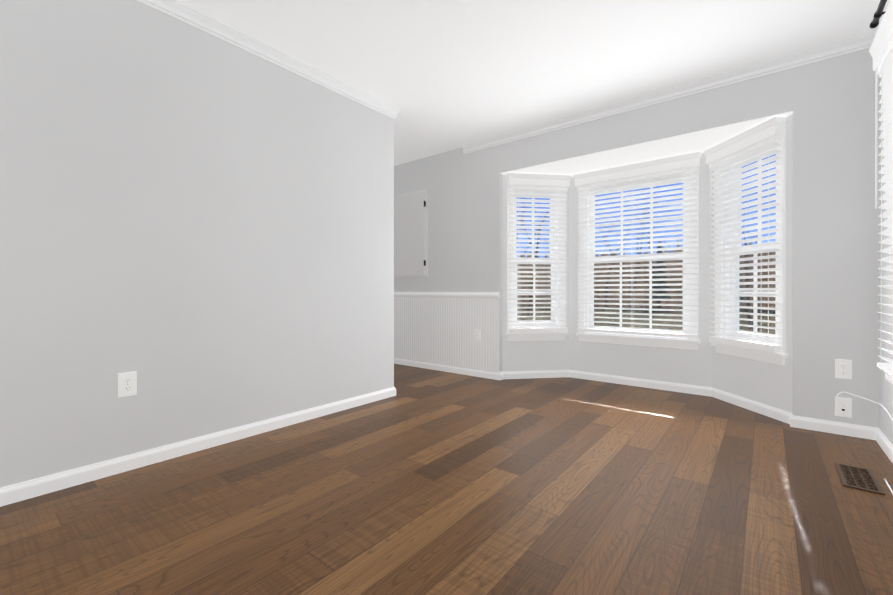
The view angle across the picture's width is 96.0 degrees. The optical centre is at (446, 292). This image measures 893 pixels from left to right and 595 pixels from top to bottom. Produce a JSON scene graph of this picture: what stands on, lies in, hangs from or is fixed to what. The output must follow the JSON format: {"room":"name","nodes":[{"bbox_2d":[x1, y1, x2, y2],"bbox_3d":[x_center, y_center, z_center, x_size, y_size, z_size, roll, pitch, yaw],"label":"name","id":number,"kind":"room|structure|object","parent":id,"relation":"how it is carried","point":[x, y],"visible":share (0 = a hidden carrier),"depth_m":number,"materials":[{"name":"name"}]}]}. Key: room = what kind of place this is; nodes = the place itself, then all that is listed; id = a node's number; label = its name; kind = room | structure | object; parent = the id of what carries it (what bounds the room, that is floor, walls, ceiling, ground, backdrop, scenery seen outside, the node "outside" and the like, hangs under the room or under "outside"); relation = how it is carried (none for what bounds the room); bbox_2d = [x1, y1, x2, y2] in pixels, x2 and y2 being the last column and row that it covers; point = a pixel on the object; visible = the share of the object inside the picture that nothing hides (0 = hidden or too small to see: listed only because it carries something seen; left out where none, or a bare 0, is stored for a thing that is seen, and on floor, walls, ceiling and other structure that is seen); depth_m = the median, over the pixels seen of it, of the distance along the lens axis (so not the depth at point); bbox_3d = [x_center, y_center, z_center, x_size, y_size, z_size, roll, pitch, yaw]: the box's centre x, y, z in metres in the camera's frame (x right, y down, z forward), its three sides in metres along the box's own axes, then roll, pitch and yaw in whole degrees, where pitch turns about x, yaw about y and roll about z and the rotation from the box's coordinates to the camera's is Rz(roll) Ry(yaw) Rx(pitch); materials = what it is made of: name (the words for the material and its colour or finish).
{"room":"empty living room","nodes":[
{"label":"empty living room","id":0,"kind":"room"},
{"bbox_2d":[0,0,393,487],"bbox_3d":[-2.039,-0.333,1.528,0.115,2.440,4.960,0,0,39],"label":"wall","id":1,"kind":"structure","parent":0,"point":[196,229],"depth_m":2.14,"materials":[{"name":"paint"}]},
{"bbox_2d":[118,371,136,397],"bbox_3d":[-1.586,0.458,2.000,0.009,0.118,0.074,0,0,39],"label":"outlet","id":2,"kind":"object","parent":1,"relation":"attached to","point":[127,383],"visible":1,"depth_m":2.00,"materials":[{"name":"white plastic"}]},
{"bbox_2d":[137,0,399,118],"bbox_3d":[-1.982,-1.512,1.501,0.064,0.082,4.994,0,0,39],"label":"crown molding","id":3,"kind":"structure","parent":1,"relation":"attached to","point":[189,15],"depth_m":2.52,"materials":[{"name":"white wood"}]},
{"bbox_2d":[0,358,892,506],"bbox_3d":[-1.325,0.849,2.023,5.640,0.074,6.620,0,0,39],"label":"baseboard","id":4,"kind":"structure","parent":1,"relation":"attached to","point":[18,492],"depth_m":2.53,"materials":[{"name":"white wood"}]},
{"bbox_2d":[0,364,892,594],"bbox_3d":[-1.255,0.946,2.032,6.140,0.120,7.120,0,0,39],"label":"floor","id":5,"kind":"structure","parent":0,"point":[423,481],"depth_m":1.65,"materials":[{"name":"brown wood"}]},
{"bbox_2d":[834,462,884,494],"bbox_3d":[1.961,0.882,1.918,0.132,0.006,0.310,0,0,39],"label":"floor vent","id":6,"kind":"object","parent":5,"relation":"in","point":[859,478],"visible":1,"depth_m":1.90,"materials":[{"name":"brown metal"}]},
{"bbox_2d":[394,145,502,372],"bbox_3d":[-0.708,-0.343,5.058,3.220,2.440,0.055,0,0,39],"label":"wall","id":7,"kind":"structure","parent":0,"point":[465,222],"depth_m":4.34,"materials":[{"name":"paint"}]},
{"bbox_2d":[395,190,427,277],"bbox_3d":[-0.432,-0.678,4.777,0.527,0.999,0.038,0,0,39],"label":"door","id":8,"kind":"structure","parent":7,"relation":"attached to","point":[411,234],"depth_m":4.75,"materials":[{"name":"grey paint"}]},
{"bbox_2d":[394,297,498,372],"bbox_3d":[-0.651,0.431,4.974,3.016,0.766,0.008,0,0,39],"label":"wainscoting","id":9,"kind":"structure","parent":7,"relation":"attached to","point":[438,331],"depth_m":4.43,"materials":[{"name":"white wood"}]},
{"bbox_2d":[394,292,499,298],"bbox_3d":[-0.656,0.029,4.966,3.018,0.065,0.026,0,0,39],"label":"trim","id":10,"kind":"structure","parent":7,"relation":"attached to","point":[489,295],"depth_m":4.41,"materials":[{"name":"white wood"}]},
{"bbox_2d":[475,330,480,340],"bbox_3d":[0.323,0.450,4.188,0.074,0.118,0.009,0,0,39],"label":"outlet","id":11,"kind":"object","parent":7,"relation":"attached to","point":[477,335],"visible":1,"depth_m":4.18,"materials":[{"name":"white plastic"}]},
{"bbox_2d":[178,0,879,165],"bbox_3d":[-1.522,-1.614,1.690,6.140,0.120,6.263,0,0,39],"label":"ceiling","id":12,"kind":"structure","parent":0,"point":[442,76],"depth_m":2.54,"materials":[{"name":"paint"}]},
{"bbox_2d":[503,174,568,371],"bbox_3d":[0.912,-0.158,4.198,0.716,2.075,0.140,0,0,-8],"label":"wall","id":13,"kind":"structure","parent":0,"point":[535,355],"depth_m":4.12,"materials":[{"name":"paint"}]},
{"bbox_2d":[505,173,571,340],"bbox_3d":[0.921,-0.344,4.140,0.668,1.677,0.236,0,0,-8],"label":"bay window","id":14,"kind":"structure","parent":13,"relation":"in","point":[554,188],"depth_m":4.08,"materials":[{"name":"white wood"}]},
{"bbox_2d":[569,153,712,387],"bbox_3d":[1.809,-0.157,3.845,1.250,2.075,0.140,0,0,39],"label":"wall","id":15,"kind":"structure","parent":0,"point":[684,366],"depth_m":3.66,"materials":[{"name":"paint"}]},
{"bbox_2d":[573,151,701,349],"bbox_3d":[1.773,-0.343,3.799,1.088,1.677,0.236,0,0,39],"label":"bay window","id":16,"kind":"structure","parent":15,"relation":"in","point":[683,169],"depth_m":3.72,"materials":[{"name":"white wood"}]},
{"bbox_2d":[500,68,792,176],"bbox_3d":[1.586,-1.436,3.562,2.230,0.485,0.577,0,0,39],"label":"soffit","id":17,"kind":"structure","parent":0,"point":[702,122],"depth_m":3.22,"materials":[{"name":"paint"}]},
{"bbox_2d":[713,114,792,412],"bbox_3d":[2.353,-0.155,3.050,0.140,2.075,0.716,0,0,-5],"label":"wall","id":18,"kind":"structure","parent":0,"point":[767,383],"depth_m":2.84,"materials":[{"name":"paint"}]},
{"bbox_2d":[704,117,787,364],"bbox_3d":[2.295,-0.341,3.045,0.236,1.677,0.668,0,0,-5],"label":"bay window","id":19,"kind":"structure","parent":18,"relation":"in","point":[727,160],"depth_m":3.00,"materials":[{"name":"white wood"}]},
{"bbox_2d":[792,48,879,427],"bbox_3d":[2.503,-0.336,2.500,0.530,2.440,0.055,0,0,39],"label":"wall","id":20,"kind":"structure","parent":0,"point":[835,300],"depth_m":2.52,"materials":[{"name":"paint"}]},
{"bbox_2d":[462,32,869,153],"bbox_3d":[1.361,-1.517,3.349,3.030,0.082,0.034,0,0,39],"label":"crown molding","id":21,"kind":"structure","parent":20,"relation":"attached to","point":[826,51],"depth_m":2.97,"materials":[{"name":"white wood"}]},
{"bbox_2d":[835,359,851,378],"bbox_3d":[2.462,0.476,2.494,0.074,0.118,0.009,0,0,39],"label":"electrical outlet","id":22,"kind":"object","parent":20,"relation":"attached to","point":[843,369],"visible":1,"depth_m":2.49,"materials":[{"name":"white plastic"}]},
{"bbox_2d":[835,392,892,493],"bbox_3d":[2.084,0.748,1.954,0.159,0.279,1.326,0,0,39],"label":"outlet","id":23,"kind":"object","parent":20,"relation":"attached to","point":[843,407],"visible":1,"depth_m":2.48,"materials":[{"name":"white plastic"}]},
{"bbox_2d":[879,77,892,444],"bbox_3d":[0.773,-0.329,0.016,0.140,2.440,6.098,0,0,39],"label":"wall","id":24,"kind":"structure","parent":0,"point":[886,402],"depth_m":2.29,"materials":[{"name":"paint"}]},
{"bbox_2d":[869,0,886,28],"bbox_3d":[1.718,-1.413,1.392,0.100,0.040,1.834,0,0,39],"label":"curtain rod","id":25,"kind":"object","parent":24,"relation":"attached to","point":[878,14],"visible":0.98,"depth_m":2.03,"materials":[{"name":"black metal"}]},
{"bbox_2d":[866,0,889,48],"bbox_3d":[0.687,-1.508,0.045,0.034,0.082,6.043,0,0,39],"label":"crown molding","id":26,"kind":"structure","parent":24,"relation":"attached to","point":[872,33],"depth_m":2.35,"materials":[{"name":"white wood"}]},
{"bbox_2d":[869,0,892,383],"bbox_3d":[1.980,-0.385,1.625,0.236,1.772,1.088,0,0,39],"label":"window","id":27,"kind":"structure","parent":24,"relation":"in","point":[881,50],"depth_m":1.98,"materials":[{"name":"white wood"}]},
{"label":"outside","id":28,"kind":"structure","parent":0,"visible":0},
{"bbox_2d":[517,306,774,333],"bbox_3d":[43.708,1.748,54.740,300.000,0.200,260.000,0,0,39],"label":"ground","id":29,"kind":"structure","parent":28,"point":[669,317],"depth_m":26.44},
{"bbox_2d":[516,181,773,315],"bbox_3d":[5.384,-6.813,5.693,96.156,17.232,85.526,0,0,39],"label":"trees","id":30,"kind":"object","parent":29,"relation":"on","point":[665,292],"depth_m":37.54,"materials":[{"name":"grey plant"}]},
{"bbox_2d":[517,243,775,309],"bbox_3d":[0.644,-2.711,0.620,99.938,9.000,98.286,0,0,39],"label":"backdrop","id":31,"kind":"object","parent":29,"relation":"on","point":[772,305],"depth_m":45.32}
]}

